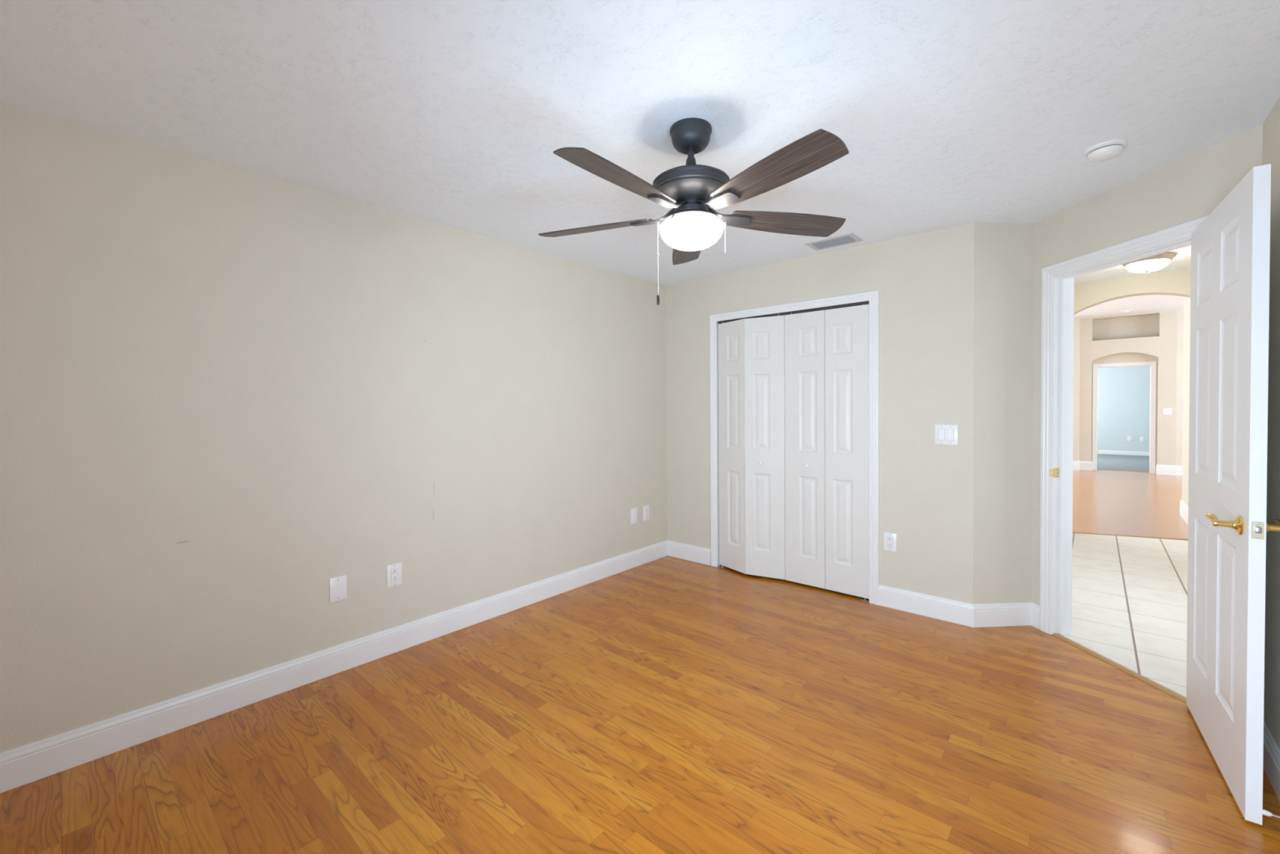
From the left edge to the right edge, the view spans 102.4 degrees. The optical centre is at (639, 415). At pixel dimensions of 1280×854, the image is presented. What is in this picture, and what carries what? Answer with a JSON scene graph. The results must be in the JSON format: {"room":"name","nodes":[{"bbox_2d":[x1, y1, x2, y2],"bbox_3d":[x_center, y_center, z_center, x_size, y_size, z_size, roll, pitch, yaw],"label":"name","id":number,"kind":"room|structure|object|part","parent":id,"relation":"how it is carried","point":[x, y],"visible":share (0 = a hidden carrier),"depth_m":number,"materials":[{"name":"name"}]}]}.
{"room":"empty bedroom","nodes":[
{"label":"empty bedroom","id":0,"kind":"room"},
{"bbox_2d":[0,102,666,752],"bbox_3d":[-1.117,0.104,3.127,0.120,2.437,4.190,0,1,41],"label":"wall","id":1,"kind":"structure","parent":0,"point":[228,393],"depth_m":2.34,"materials":[{"name":"beige paint"}]},
{"bbox_2d":[328,574,346,602],"bbox_3d":[-1.515,0.867,2.586,0.007,0.122,0.078,0,1,41],"label":"blank wall plate","id":2,"kind":"object","parent":1,"relation":"attached to","point":[338,585],"visible":1,"depth_m":2.58,"materials":[{"name":"white plastic"}]},
{"bbox_2d":[0,539,711,792],"bbox_3d":[-0.888,1.207,2.952,0.468,0.133,3.950,0,1,41],"label":"baseboard","id":3,"kind":"structure","parent":1,"relation":"attached to","point":[20,766],"depth_m":2.38,"materials":[{"name":"white paint"}]},
{"bbox_2d":[386,562,401,587],"bbox_3d":[-1.332,0.862,2.793,0.007,0.122,0.078,0,1,41],"label":"wall outlet","id":4,"kind":"object","parent":1,"relation":"attached to","point":[393,571],"visible":1,"depth_m":2.79,"materials":[{"name":"white plastic"}]},
{"bbox_2d":[391,568,397,582],"bbox_3d":[-1.331,0.862,2.792,0.003,0.067,0.033,0,1,41],"label":"receptacle","id":5,"kind":"object","parent":4,"relation":"attached to","point":[393,571],"depth_m":2.79,"materials":[{"name":"white plastic"}]},
{"bbox_2d":[631,507,637,524],"bbox_3d":[-0.049,0.823,4.250,0.007,0.127,0.079,0,1,41],"label":"blank wall plate","id":6,"kind":"object","parent":1,"relation":"attached to","point":[633,511],"visible":1,"depth_m":4.25,"materials":[{"name":"white plastic"}]},
{"bbox_2d":[643,505,649,520],"bbox_3d":[0.054,0.822,4.367,0.007,0.124,0.079,0,1,41],"label":"wall outlet","id":7,"kind":"object","parent":1,"relation":"attached to","point":[646,508],"visible":1,"depth_m":4.36,"materials":[{"name":"white plastic"}]},
{"bbox_2d":[0,469,1279,853],"bbox_3d":[4.566,1.222,4.958,9.000,0.050,14.170,0,1,41],"label":"floor","id":8,"kind":"structure","parent":0,"point":[667,704],"depth_m":2.03,"materials":[{"name":"brown wood"}]},
{"bbox_2d":[1052,632,1186,702],"bbox_3d":[2.397,1.250,2.584,0.044,0.008,0.717,-1,1,-4],"label":"threshold","id":9,"kind":"object","parent":8,"relation":"on","point":[1096,655],"visible":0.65,"depth_m":2.55,"materials":[{"name":"brown wood"}]},
{"bbox_2d":[1097,468,1149,472],"bbox_3d":[9.441,1.067,10.076,0.780,0.008,0.040,0,1,41],"label":"trim","id":10,"kind":"structure","parent":8,"relation":"on","point":[1097,468],"depth_m":10.06,"materials":[{"name":"brown wood"}]},
{"bbox_2d":[1072,532,1187,539],"bbox_3d":[4.893,1.190,5.105,1.038,0.004,0.032,0,1,19],"label":"threshold","id":11,"kind":"object","parent":8,"relation":"on","point":[1073,532],"visible":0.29,"depth_m":5.10,"materials":[{"name":"brown wood"}]},
{"bbox_2d":[0,0,1279,285],"bbox_3d":[0.391,-1.161,2.221,3.567,0.100,4.870,0,1,41],"label":"ceiling","id":12,"kind":"structure","parent":0,"point":[455,113],"depth_m":1.76,"materials":[{"name":"white paint"}]},
{"bbox_2d":[538,117,848,304],"bbox_3d":[0.166,-0.768,1.951,1.315,0.673,1.269,0,1,41],"label":"ceiling fan","id":13,"kind":"object","parent":12,"relation":"hanging from","point":[691,226],"visible":1,"depth_m":1.88,"materials":[{"name":"brown wood"}]},
{"bbox_3d":[-0.184,-0.779,2.138,0.500,0.006,0.141,0,14,21],"label":"blade","id":14,"kind":"part","parent":13,"relation":"part of","materials":[{"name":"brown wood"}]},
{"bbox_3d":[-0.061,-0.772,1.672,0.141,0.006,0.500,17,12,37],"label":"blade","id":15,"kind":"part","parent":13,"relation":"part of","materials":[{"name":"brown wood"}]},
{"bbox_3d":[0.062,-0.787,2.042,0.207,0.054,0.066,0,1,21],"label":"blade arm","id":16,"kind":"part","parent":13,"relation":"part of"},
{"bbox_3d":[0.069,-0.609,1.993,0.007,0.278,0.007,0,1,41],"label":"pull chain","id":17,"kind":"part","parent":13,"relation":"part of","materials":[{"name":"metal"}]},
{"bbox_3d":[0.106,-0.785,1.877,0.066,0.054,0.207,0,1,39],"label":"blade arm","id":18,"kind":"part","parent":13,"relation":"part of"},
{"bbox_3d":[0.221,-0.787,2.399,0.141,0.006,0.500,-14,0,3],"label":"blade","id":19,"kind":"part","parent":13,"relation":"part of","materials":[{"name":"brown wood"}]},
{"bbox_3d":[0.199,-0.690,1.992,0.248,0.084,0.248,0,1,41],"label":"lamp shade","id":20,"kind":"part","parent":13,"relation":"part of","materials":[{"name":"white glass"}]},
{"bbox_3d":[0.277,-0.786,1.868,0.066,0.054,0.207,-1,1,-33],"label":"blade arm","id":21,"kind":"part","parent":13,"relation":"part of"},
{"bbox_3d":[0.330,-0.691,1.992,0.007,0.114,0.007,0,1,41],"label":"pull chain","id":22,"kind":"part","parent":13,"relation":"part of","materials":[{"name":"metal"}]},
{"bbox_3d":[0.339,-0.789,2.027,0.207,0.054,0.066,-1,1,-15],"label":"blade arm","id":23,"kind":"part","parent":13,"relation":"part of"},
{"bbox_3d":[0.420,-0.775,1.645,0.141,0.006,0.500,15,-7,-33],"label":"blade","id":24,"kind":"part","parent":13,"relation":"part of","materials":[{"name":"brown wood"}]},
{"bbox_3d":[0.594,-0.784,2.095,0.500,0.006,0.141,-1,-12,-15],"label":"blade","id":25,"kind":"part","parent":13,"relation":"part of","materials":[{"name":"brown wood"}]},
{"bbox_2d":[804,232,862,250],"bbox_3d":[1.264,-1.133,3.363,0.310,0.010,0.196,0,1,41],"label":"ceiling vent","id":26,"kind":"object","parent":12,"relation":"in","point":[848,238],"visible":1,"depth_m":3.35,"materials":[{"name":"metal"}]},
{"bbox_2d":[1083,139,1128,162],"bbox_3d":[1.948,-1.101,2.156,0.141,0.042,0.141,0,1,11],"label":"smoke detector","id":27,"kind":"object","parent":12,"relation":"attached to","point":[1107,150],"visible":1,"depth_m":2.12,"materials":[{"name":"white plastic"}]},
{"bbox_2d":[665,222,973,604],"bbox_3d":[1.141,0.074,3.849,2.313,2.437,0.120,0,1,41],"label":"wall","id":28,"kind":"structure","parent":0,"point":[924,282],"depth_m":3.29,"materials":[{"name":"beige paint"}]},
{"bbox_2d":[718,314,785,579],"bbox_3d":[0.849,0.239,4.019,0.584,2.005,0.114,0,1,41],"label":"bifold closet door","id":29,"kind":"structure","parent":28,"relation":"in","point":[752,420],"depth_m":3.95,"materials":[{"name":"white paint"}]},
{"bbox_3d":[0.741,0.236,4.113,0.033,1.973,0.299,-1,1,-33],"label":"door","id":30,"kind":"part","parent":29,"relation":"part of","materials":[{"name":"white paint"}]},
{"bbox_3d":[0.952,0.238,3.922,0.302,1.973,0.033,0,1,27],"label":"door","id":31,"kind":"part","parent":29,"relation":"part of","materials":[{"name":"white paint"}]},
{"bbox_2d":[709,289,879,604],"bbox_3d":[1.115,0.207,3.864,1.315,2.071,0.138,0,1,41],"label":"door frame","id":32,"kind":"structure","parent":28,"relation":"attached to","point":[871,298],"depth_m":3.54,"materials":[{"name":"white paint"}]},
{"bbox_2d":[784,304,869,601],"bbox_3d":[1.307,0.242,3.639,0.599,2.005,0.068,0,1,41],"label":"bifold closet door","id":33,"kind":"structure","parent":28,"relation":"in","point":[827,351],"depth_m":3.62,"materials":[{"name":"white paint"}]},
{"bbox_3d":[1.203,0.239,3.748,0.298,1.973,0.033,0,1,41],"label":"door","id":34,"kind":"part","parent":33,"relation":"part of","materials":[{"name":"white paint"}]},
{"bbox_3d":[1.431,0.241,3.551,0.298,1.973,0.033,0,1,41],"label":"door","id":35,"kind":"part","parent":33,"relation":"part of","materials":[{"name":"white paint"}]},
{"bbox_2d":[883,532,896,551],"bbox_3d":[1.628,0.820,3.353,0.078,0.120,0.007,0,1,41],"label":"wall outlet","id":36,"kind":"object","parent":28,"relation":"attached to","point":[890,539],"visible":1,"depth_m":3.35,"materials":[{"name":"white plastic"}]},
{"bbox_2d":[887,536,893,547],"bbox_3d":[1.627,0.820,3.352,0.033,0.067,0.003,0,1,41],"label":"receptacle","id":37,"kind":"object","parent":36,"relation":"attached to","point":[890,539],"depth_m":3.35,"materials":[{"name":"white plastic"}]},
{"bbox_2d":[934,424,958,444],"bbox_3d":[1.861,0.114,3.129,0.124,0.122,0.010,0,1,41],"label":"light switch","id":38,"kind":"object","parent":28,"relation":"attached to","point":[944,434],"visible":1,"depth_m":3.13,"materials":[{"name":"white plastic"}]},
{"bbox_2d":[973,222,1034,604],"bbox_3d":[2.150,0.079,3.101,0.368,2.437,0.100,-1,1,-4],"label":"wall","id":39,"kind":"structure","parent":0,"point":[1003,252],"depth_m":3.05,"materials":[{"name":"beige paint"}]},
{"bbox_2d":[877,584,1039,629],"bbox_3d":[1.939,1.182,3.156,0.869,0.133,0.182,0,1,23],"label":"baseboard","id":40,"kind":"structure","parent":39,"relation":"attached to","point":[1010,614],"depth_m":3.08,"materials":[{"name":"white paint"}]},
{"bbox_2d":[1072,319,1079,461],"bbox_3d":[6.986,-0.407,11.371,4.136,3.050,1.250,0,1,41],"label":"wall","id":41,"kind":"structure","parent":0,"point":[1077,322],"depth_m":10.24,"materials":[{"name":"beige paint"}]},
{"bbox_2d":[1097,453,1149,471],"bbox_3d":[11.215,1.060,11.446,5.000,0.048,4.400,0,1,41],"label":"floor","id":42,"kind":"structure","parent":0,"point":[1104,461],"depth_m":11.49,"materials":[{"name":"white tile"}]},
{"bbox_2d":[1097,365,1150,455],"bbox_3d":[11.167,-0.241,11.457,5.100,2.650,4.400,0,1,41],"label":"wall","id":43,"kind":"structure","parent":0,"point":[1123,393],"depth_m":13.19,"materials":[{"name":"paint"}]},
{"bbox_2d":[1097,449,1149,455],"bbox_3d":[12.560,0.946,13.048,4.900,0.100,0.015,0,1,41],"label":"baseboard","id":44,"kind":"structure","parent":43,"relation":"attached to","point":[1100,451],"depth_m":13.19,"materials":[{"name":"white paint"}]},
{"bbox_2d":[1127,436,1131,441],"bbox_3d":[12.476,0.585,13.118,0.078,0.120,0.007,0,1,41],"label":"wall outlet","id":45,"kind":"object","parent":43,"relation":"attached to","point":[1129,438],"visible":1,"depth_m":13.12,"materials":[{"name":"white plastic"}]},
{"bbox_2d":[1140,436,1144,441],"bbox_3d":[12.651,0.587,12.964,0.078,0.120,0.007,0,1,41],"label":"wall outlet","id":46,"kind":"object","parent":43,"relation":"attached to","point":[1142,438],"visible":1,"depth_m":12.96,"materials":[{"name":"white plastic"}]},
{"bbox_2d":[1074,294,1183,319],"bbox_3d":[6.968,-1.919,7.659,9.000,0.100,6.790,0,1,41],"label":"ceiling","id":47,"kind":"structure","parent":0,"point":[1148,303],"depth_m":8.95,"materials":[{"name":"white paint"}]},
{"bbox_2d":[1120,309,1133,311],"bbox_3d":[8.848,-1.904,9.355,0.190,0.016,0.190,0,1,41],"label":"recessed light","id":48,"kind":"object","parent":47,"relation":"in","point":[1131,309],"visible":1,"depth_m":9.32,"materials":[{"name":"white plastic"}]},
{"bbox_2d":[1079,310,1183,473],"bbox_3d":[10.676,-0.391,8.753,4.864,3.050,0.300,0,1,41],"label":"wall","id":49,"kind":"structure","parent":0,"point":[1147,336],"depth_m":9.69,"materials":[{"name":"beige paint"}]},
{"bbox_2d":[1072,460,1092,470],"bbox_3d":[8.366,0.987,10.202,1.302,0.180,0.141,0,1,0],"label":"baseboard","id":50,"kind":"structure","parent":49,"relation":"attached to","point":[1077,464],"depth_m":10.23,"materials":[{"name":"white paint"}]},
{"bbox_2d":[1092,360,1156,473],"bbox_3d":[9.381,0.020,9.999,0.896,2.105,0.158,0,1,41],"label":"door frame","id":51,"kind":"structure","parent":49,"relation":"attached to","point":[1153,364],"depth_m":9.79,"materials":[{"name":"white paint"}]},
{"bbox_2d":[1163,408,1172,414],"bbox_3d":[9.672,-0.081,9.440,0.115,0.118,0.010,0,1,41],"label":"light switch","id":52,"kind":"object","parent":49,"relation":"attached to","point":[1166,411],"visible":1,"depth_m":9.44,"materials":[{"name":"white plastic"}]},
{"bbox_2d":[1155,463,1182,475],"bbox_3d":[10.041,0.990,9.313,1.034,0.180,0.208,0,1,33],"label":"baseboard","id":53,"kind":"structure","parent":49,"relation":"attached to","point":[1165,469],"depth_m":9.44,"materials":[{"name":"white paint"}]},
{"bbox_2d":[1074,268,1191,314],"bbox_3d":[4.689,-0.281,5.086,9.000,3.050,0.140,0,1,41],"label":"wall","id":54,"kind":"structure","parent":0,"point":[1087,295],"depth_m":4.95,"materials":[{"name":"beige paint"}]},
{"bbox_2d":[1074,245,1191,283],"bbox_3d":[3.353,-1.356,3.333,1.400,0.100,4.320,0,1,41],"label":"ceiling","id":55,"kind":"structure","parent":0,"point":[1182,260],"depth_m":4.72,"materials":[{"name":"white paint"}]},
{"bbox_2d":[1121,252,1176,274],"bbox_3d":[4.273,-1.264,4.336,0.340,0.133,0.340,0,1,41],"label":"ceiling light","id":56,"kind":"object","parent":55,"relation":"attached to","point":[1156,262],"visible":0.9,"depth_m":4.25,"materials":[{"name":"white glass"}]},
{"bbox_3d":[4.273,-1.254,4.336,0.266,0.072,0.266,0,1,41],"label":"lamp shade","id":57,"kind":"part","parent":56,"relation":"part of","materials":[{"name":"white glass"}]},
{"bbox_2d":[1031,124,1262,605],"bbox_3d":[2.430,0.011,2.494,0.115,2.590,1.145,-1,1,-4],"label":"wall","id":58,"kind":"structure","parent":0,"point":[1190,188],"depth_m":2.48,"materials":[{"name":"beige paint"}]},
{"bbox_2d":[1040,214,1208,635],"bbox_3d":[2.427,0.204,2.568,0.150,2.102,0.861,-1,1,-4],"label":"door frame","id":59,"kind":"structure","parent":58,"relation":"attached to","point":[1057,279],"depth_m":2.92,"materials":[{"name":"white paint"}]},
{"bbox_3d":[2.358,0.322,2.928,0.046,0.057,0.009,-1,1,-4],"label":"strike plate","id":60,"kind":"part","parent":59,"relation":"part of","materials":[{"name":"gold metal"}]},
{"bbox_3d":[2.493,0.203,2.572,0.018,2.102,0.861,-1,1,-4],"label":"hall casing","id":61,"kind":"part","parent":59,"relation":"part of","materials":[{"name":"white paint"}]},
{"bbox_2d":[1186,164,1279,824],"bbox_3d":[2.140,0.243,1.897,0.177,2.026,0.809,0,1,37],"label":"door","id":62,"kind":"structure","parent":59,"relation":"attached to","point":[1228,526],"depth_m":1.74,"materials":[{"name":"white paint"}]},
{"bbox_3d":[1.932,0.350,1.712,0.071,0.064,0.152,0,1,37],"label":"lever handle","id":63,"kind":"part","parent":62,"relation":"part of","materials":[{"name":"gold metal"}]},
{"bbox_3d":[1.901,0.352,1.585,0.025,0.053,0.002,0,1,37],"label":"latch plate","id":64,"kind":"part","parent":62,"relation":"part of","materials":[{"name":"metal"}]},
{"bbox_3d":[2.016,0.351,1.648,0.071,0.064,0.152,0,1,37],"label":"lever handle","id":65,"kind":"part","parent":62,"relation":"part of","materials":[{"name":"gold metal"}]},
{"bbox_2d":[1182,297,1190,506],"bbox_3d":[4.383,-0.255,3.710,0.100,3.050,6.110,0,1,41],"label":"wall","id":66,"kind":"structure","parent":0,"point":[1186,366],"depth_m":5.82,"materials":[{"name":"beige paint"}]},
{"bbox_2d":[1179,499,1188,524],"bbox_3d":[4.509,1.126,3.876,0.115,0.180,5.775,0,1,41],"label":"baseboard","id":67,"kind":"structure","parent":66,"relation":"attached to","point":[1184,508],"depth_m":5.79,"materials":[{"name":"white paint"}]},
{"bbox_2d":[1262,96,1279,750],"bbox_3d":[1.267,0.129,0.619,0.120,2.437,3.578,0,1,41],"label":"wall","id":68,"kind":"structure","parent":0,"point":[1271,126],"depth_m":1.84,"materials":[{"name":"beige paint"}]},
{"bbox_2d":[1262,808,1279,817],"bbox_3d":[1.951,1.224,1.570,0.070,0.022,0.022,0,1,41],"label":"door stop","id":69,"kind":"object","parent":68,"relation":"attached to","point":[1265,812],"visible":1,"depth_m":1.58,"materials":[{"name":"rubber"}]},
{"bbox_2d":[1262,720,1279,802],"bbox_3d":[1.262,1.228,0.792,0.104,0.133,3.551,0,1,41],"label":"baseboard","id":70,"kind":"structure","parent":68,"relation":"attached to","point":[1271,753],"depth_m":1.78,"materials":[{"name":"white paint"}]}
]}

